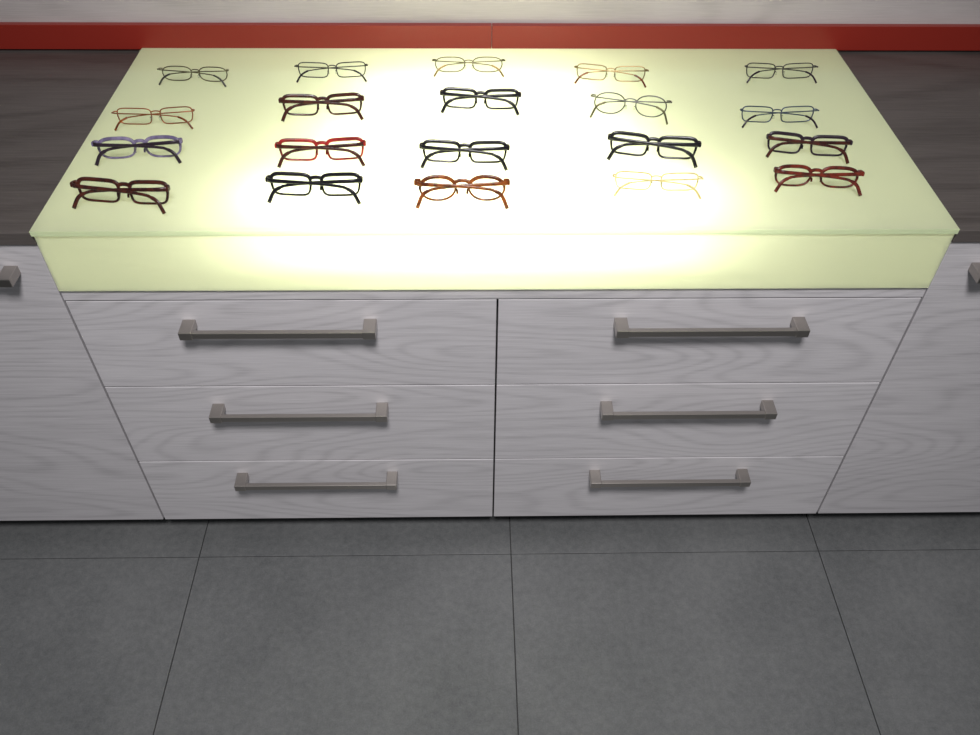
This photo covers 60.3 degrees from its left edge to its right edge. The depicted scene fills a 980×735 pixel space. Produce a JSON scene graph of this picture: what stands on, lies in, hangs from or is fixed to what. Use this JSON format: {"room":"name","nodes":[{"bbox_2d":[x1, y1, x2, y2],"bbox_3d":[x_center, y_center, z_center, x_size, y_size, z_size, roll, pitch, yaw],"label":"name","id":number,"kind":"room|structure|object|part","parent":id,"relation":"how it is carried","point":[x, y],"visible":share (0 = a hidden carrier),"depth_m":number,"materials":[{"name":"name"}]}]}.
{"room":"shop","nodes":[
{"label":"shop","id":0,"kind":"room"},
{"bbox_2d":[0,512,979,734],"bbox_3d":[0.039,1.014,1.008,4.834,0.030,3.100,0,45,-1],"label":"floor","id":1,"kind":"structure","parent":0,"point":[816,623],"depth_m":1.53,"materials":[{"name":"grey tile"}]},
{"bbox_2d":[0,49,163,520],"bbox_3d":[-1.188,-0.107,1.566,1.129,0.732,0.582,0,45,-1],"label":"base cabinet","id":2,"kind":"object","parent":1,"relation":"on","point":[66,452],"visible":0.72,"depth_m":1.38,"materials":[{"name":"grey wood"}]},
{"bbox_3d":[-0.800,-0.125,1.166,0.287,0.014,0.032,0,45,-1],"label":"handle","id":3,"kind":"part","parent":2,"relation":"part of","materials":[{"name":"silver metal"}]},
{"bbox_2d":[0,49,140,244],"bbox_3d":[-1.184,-0.367,1.323,1.129,0.020,0.556,0,45,-1],"label":"countertop","id":4,"kind":"structure","parent":2,"relation":"on","point":[51,100],"depth_m":1.35,"materials":[{"name":"brown wood"}]},
{"bbox_3d":[-0.808,0.056,1.383,0.374,0.650,0.019,0,45,-1],"label":"door","id":5,"kind":"part","parent":2,"relation":"part of","materials":[{"name":"white wood"}]},
{"bbox_2d":[60,288,926,518],"bbox_3d":[0.004,-0.077,1.624,1.253,0.632,0.580,0,45,-1],"label":"base cabinet","id":6,"kind":"object","parent":1,"relation":"on","point":[533,402],"visible":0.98,"depth_m":1.38,"materials":[{"name":"grey wood"}]},
{"bbox_3d":[-0.312,-0.056,1.248,0.287,0.014,0.032,0,45,-1],"label":"handle","id":7,"kind":"part","parent":6,"relation":"part of","materials":[{"name":"silver metal"}]},
{"bbox_3d":[-0.303,-0.041,1.298,0.624,0.179,0.019,0,45,-1],"label":"drawer","id":8,"kind":"part","parent":6,"relation":"part of","materials":[{"name":"white wood"}]},
{"bbox_3d":[-0.311,0.074,1.379,0.287,0.014,0.032,0,45,-1],"label":"handle","id":9,"kind":"part","parent":6,"relation":"part of","materials":[{"name":"silver metal"}]},
{"bbox_3d":[-0.305,0.090,1.431,0.624,0.189,0.019,0,45,-1],"label":"drawer","id":10,"kind":"part","parent":6,"relation":"part of","materials":[{"name":"white wood"}]},
{"bbox_3d":[-0.309,0.203,1.510,0.287,0.014,0.032,0,45,-1],"label":"handle","id":11,"kind":"part","parent":6,"relation":"part of","materials":[{"name":"silver metal"}]},
{"bbox_3d":[-0.307,0.220,1.562,0.624,0.175,0.019,0,45,-1],"label":"drawer","id":12,"kind":"part","parent":6,"relation":"part of","materials":[{"name":"white wood"}]},
{"bbox_2d":[29,47,959,290],"bbox_3d":[0.007,-0.345,1.368,1.251,0.107,0.558,0,45,-1],"label":"display box","id":13,"kind":"object","parent":6,"relation":"on","point":[564,225],"visible":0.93,"depth_m":1.22,"materials":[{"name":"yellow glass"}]},
{"bbox_2d":[70,177,169,213],"bbox_3d":[-0.504,-0.234,1.152,0.136,0.034,0.040,3,45,3],"label":"eyeglasses","id":14,"kind":"object","parent":13,"relation":"on","point":[129,191],"visible":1,"depth_m":1.15,"materials":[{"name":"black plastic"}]},
{"bbox_2d":[91,135,182,165],"bbox_3d":[-0.515,-0.317,1.236,0.129,0.032,0.038,-3,45,-4],"label":"eyeglasses","id":15,"kind":"object","parent":13,"relation":"on","point":[142,143],"visible":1,"depth_m":1.23,"materials":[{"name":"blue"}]},
{"bbox_2d":[111,106,194,130],"bbox_3d":[-0.520,-0.384,1.306,0.125,0.026,0.034,-2,45,-3],"label":"eyeglasses","id":16,"kind":"object","parent":13,"relation":"on","point":[159,114],"visible":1,"depth_m":1.30,"materials":[{"name":"orange metal"}]},
{"bbox_2d":[157,66,228,86],"bbox_3d":[-0.495,-0.485,1.408,0.119,0.024,0.033,2,45,1],"label":"eyeglasses","id":17,"kind":"object","parent":13,"relation":"on","point":[162,69],"visible":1,"depth_m":1.41,"materials":[{"name":"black metal"}]},
{"bbox_2d":[265,171,362,204],"bbox_3d":[-0.243,-0.247,1.169,0.134,0.034,0.039,0,45,0],"label":"eyeglasses","id":18,"kind":"object","parent":13,"relation":"on","point":[269,178],"visible":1,"depth_m":1.17,"materials":[{"name":"black plastic"}]},
{"bbox_2d":[275,137,365,167],"bbox_3d":[-0.247,-0.313,1.235,0.132,0.033,0.038,-2,45,-3],"label":"eyeglasses","id":19,"kind":"object","parent":13,"relation":"on","point":[325,144],"visible":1,"depth_m":1.23,"materials":[{"name":"red plastic"}]},
{"bbox_2d":[278,92,363,121],"bbox_3d":[-0.264,-0.408,1.329,0.133,0.033,0.039,-2,45,-3],"label":"eyeglasses","id":20,"kind":"object","parent":13,"relation":"on","point":[325,100],"visible":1,"depth_m":1.32,"materials":[{"name":"brown plastic"}]},
{"bbox_2d":[294,61,367,82],"bbox_3d":[-0.267,-0.496,1.421,0.123,0.026,0.034,-2,45,-2],"label":"eyeglasses","id":21,"kind":"object","parent":13,"relation":"on","point":[365,65],"visible":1,"depth_m":1.42,"materials":[{"name":"black metal"}]},
{"bbox_2d":[414,175,509,208],"bbox_3d":[-0.038,-0.241,1.165,0.132,0.035,0.040,0,45,-1],"label":"eyeglasses","id":22,"kind":"object","parent":13,"relation":"on","point":[417,182],"visible":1,"depth_m":1.16,"materials":[{"name":"orange plastic"}]},
{"bbox_2d":[419,139,509,170],"bbox_3d":[-0.037,-0.310,1.234,0.132,0.033,0.038,1,45,1],"label":"eyeglasses","id":23,"kind":"object","parent":13,"relation":"on","point":[481,150],"visible":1,"depth_m":1.23,"materials":[{"name":"black plastic"}]},
{"bbox_2d":[432,57,504,76],"bbox_3d":[-0.036,-0.512,1.440,0.125,0.026,0.034,0,45,-1],"label":"eyeglasses","id":24,"kind":"object","parent":13,"relation":"on","point":[435,60],"visible":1,"depth_m":1.44,"materials":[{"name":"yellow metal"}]},
{"bbox_2d":[440,87,521,115],"bbox_3d":[-0.015,-0.424,1.348,0.130,0.033,0.038,2,45,1],"label":"eyeglasses","id":25,"kind":"object","parent":13,"relation":"on","point":[443,92],"visible":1,"depth_m":1.34,"materials":[{"name":"black"}]},
{"bbox_3d":[0.012,-0.146,1.178,1.249,0.098,0.001,0,45,-1],"label":"glass","id":26,"kind":"part","parent":13,"relation":"part of","materials":[{"name":"clear glass"}]},
{"bbox_2d":[574,63,648,87],"bbox_3d":[0.203,-0.491,1.422,0.125,0.026,0.034,4,45,3],"label":"eyeglasses","id":27,"kind":"object","parent":13,"relation":"on","point":[575,66],"visible":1,"depth_m":1.42,"materials":[{"name":"gold metal"}]},
{"bbox_2d":[590,92,671,124],"bbox_3d":[0.222,-0.411,1.339,0.128,0.032,0.038,7,46,6],"label":"eyeglasses","id":28,"kind":"object","parent":13,"relation":"on","point":[595,96],"visible":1,"depth_m":1.34,"materials":[{"name":"grey metal"}]},
{"bbox_2d":[606,131,701,167],"bbox_3d":[0.241,-0.322,1.249,0.137,0.034,0.040,6,46,5],"label":"eyeglasses","id":29,"kind":"object","parent":13,"relation":"on","point":[630,142],"visible":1,"depth_m":1.25,"materials":[{"name":"black plastic"}]},
{"bbox_2d":[612,171,702,198],"bbox_3d":[0.236,-0.256,1.190,0.127,0.027,0.035,2,45,1],"label":"eyeglasses","id":30,"kind":"object","parent":13,"relation":"on","point":[661,181],"visible":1,"depth_m":1.19,"materials":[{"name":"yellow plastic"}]},
{"bbox_2d":[740,106,818,128],"bbox_3d":[0.455,-0.393,1.329,0.124,0.026,0.034,0,45,-1],"label":"eyeglasses","id":31,"kind":"object","parent":13,"relation":"on","point":[741,109],"visible":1,"depth_m":1.32,"materials":[{"name":"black metal"}]},
{"bbox_2d":[745,62,817,83],"bbox_3d":[0.494,-0.499,1.434,0.124,0.026,0.034,0,45,-1],"label":"eyeglasses","id":32,"kind":"object","parent":13,"relation":"on","point":[746,66],"visible":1,"depth_m":1.43,"materials":[{"name":"grey metal"}]},
{"bbox_2d":[766,131,852,163],"bbox_3d":[0.474,-0.328,1.260,0.125,0.031,0.036,5,45,5],"label":"eyeglasses","id":33,"kind":"object","parent":13,"relation":"on","point":[769,136],"visible":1,"depth_m":1.26,"materials":[{"name":"black plastic"}]},
{"bbox_2d":[773,164,864,195],"bbox_3d":[0.465,-0.266,1.199,0.126,0.031,0.037,2,45,2],"label":"eyeglasses","id":34,"kind":"object","parent":13,"relation":"on","point":[777,170],"visible":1,"depth_m":1.20,"materials":[{"name":"red plastic"}]},
{"bbox_3d":[0.320,0.216,1.574,0.624,0.175,0.019,0,45,-1],"label":"drawer","id":35,"kind":"part","parent":6,"relation":"part of","materials":[{"name":"white wood"}]},
{"bbox_3d":[0.323,0.200,1.522,0.287,0.014,0.032,0,45,-1],"label":"handle","id":36,"kind":"part","parent":6,"relation":"part of","materials":[{"name":"silver metal"}]},
{"bbox_3d":[0.322,0.087,1.443,0.624,0.189,0.019,0,45,-1],"label":"drawer","id":37,"kind":"part","parent":6,"relation":"part of","materials":[{"name":"white wood"}]},
{"bbox_3d":[0.326,0.070,1.391,0.287,0.014,0.032,0,45,-1],"label":"handle","id":38,"kind":"part","parent":6,"relation":"part of","materials":[{"name":"silver metal"}]},
{"bbox_3d":[0.324,-0.044,1.310,0.624,0.179,0.019,0,45,-1],"label":"drawer","id":39,"kind":"part","parent":6,"relation":"part of","materials":[{"name":"white wood"}]},
{"bbox_3d":[0.330,-0.060,1.260,0.287,0.014,0.032,0,45,-1],"label":"handle","id":40,"kind":"part","parent":6,"relation":"part of","materials":[{"name":"silver metal"}]},
{"bbox_2d":[817,50,979,512],"bbox_3d":[1.196,-0.120,1.612,1.129,0.732,0.582,0,45,-1],"label":"base cabinet","id":41,"kind":"object","parent":1,"relation":"on","point":[915,447],"visible":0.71,"depth_m":1.42,"materials":[{"name":"grey wood"}]},
{"bbox_3d":[0.825,0.046,1.415,0.374,0.650,0.019,0,45,-1],"label":"door","id":42,"kind":"part","parent":41,"relation":"part of","materials":[{"name":"white wood"}]},
{"bbox_2d":[837,50,979,241],"bbox_3d":[1.199,-0.381,1.368,1.129,0.020,0.556,0,45,-1],"label":"countertop","id":43,"kind":"structure","parent":41,"relation":"on","point":[930,100],"depth_m":1.39,"materials":[{"name":"brown wood"}]},
{"bbox_3d":[0.828,-0.135,1.197,0.287,0.014,0.032,0,45,-1],"label":"handle","id":44,"kind":"part","parent":41,"relation":"part of","materials":[{"name":"silver metal"}]},
{"bbox_2d":[0,0,979,46],"bbox_3d":[0.008,-0.996,1.148,4.800,2.600,0.050,0,45,-1],"label":"wall","id":45,"kind":"structure","parent":0,"point":[203,11],"depth_m":1.49,"materials":[{"name":"white paint"}]},
{"bbox_2d":[0,22,979,50],"bbox_3d":[0.003,-0.593,1.511,4.800,0.044,0.012,0,45,-1],"label":"trim","id":46,"kind":"structure","parent":45,"relation":"attached to","point":[13,35],"depth_m":1.50,"materials":[{"name":"red paint"}]}
]}

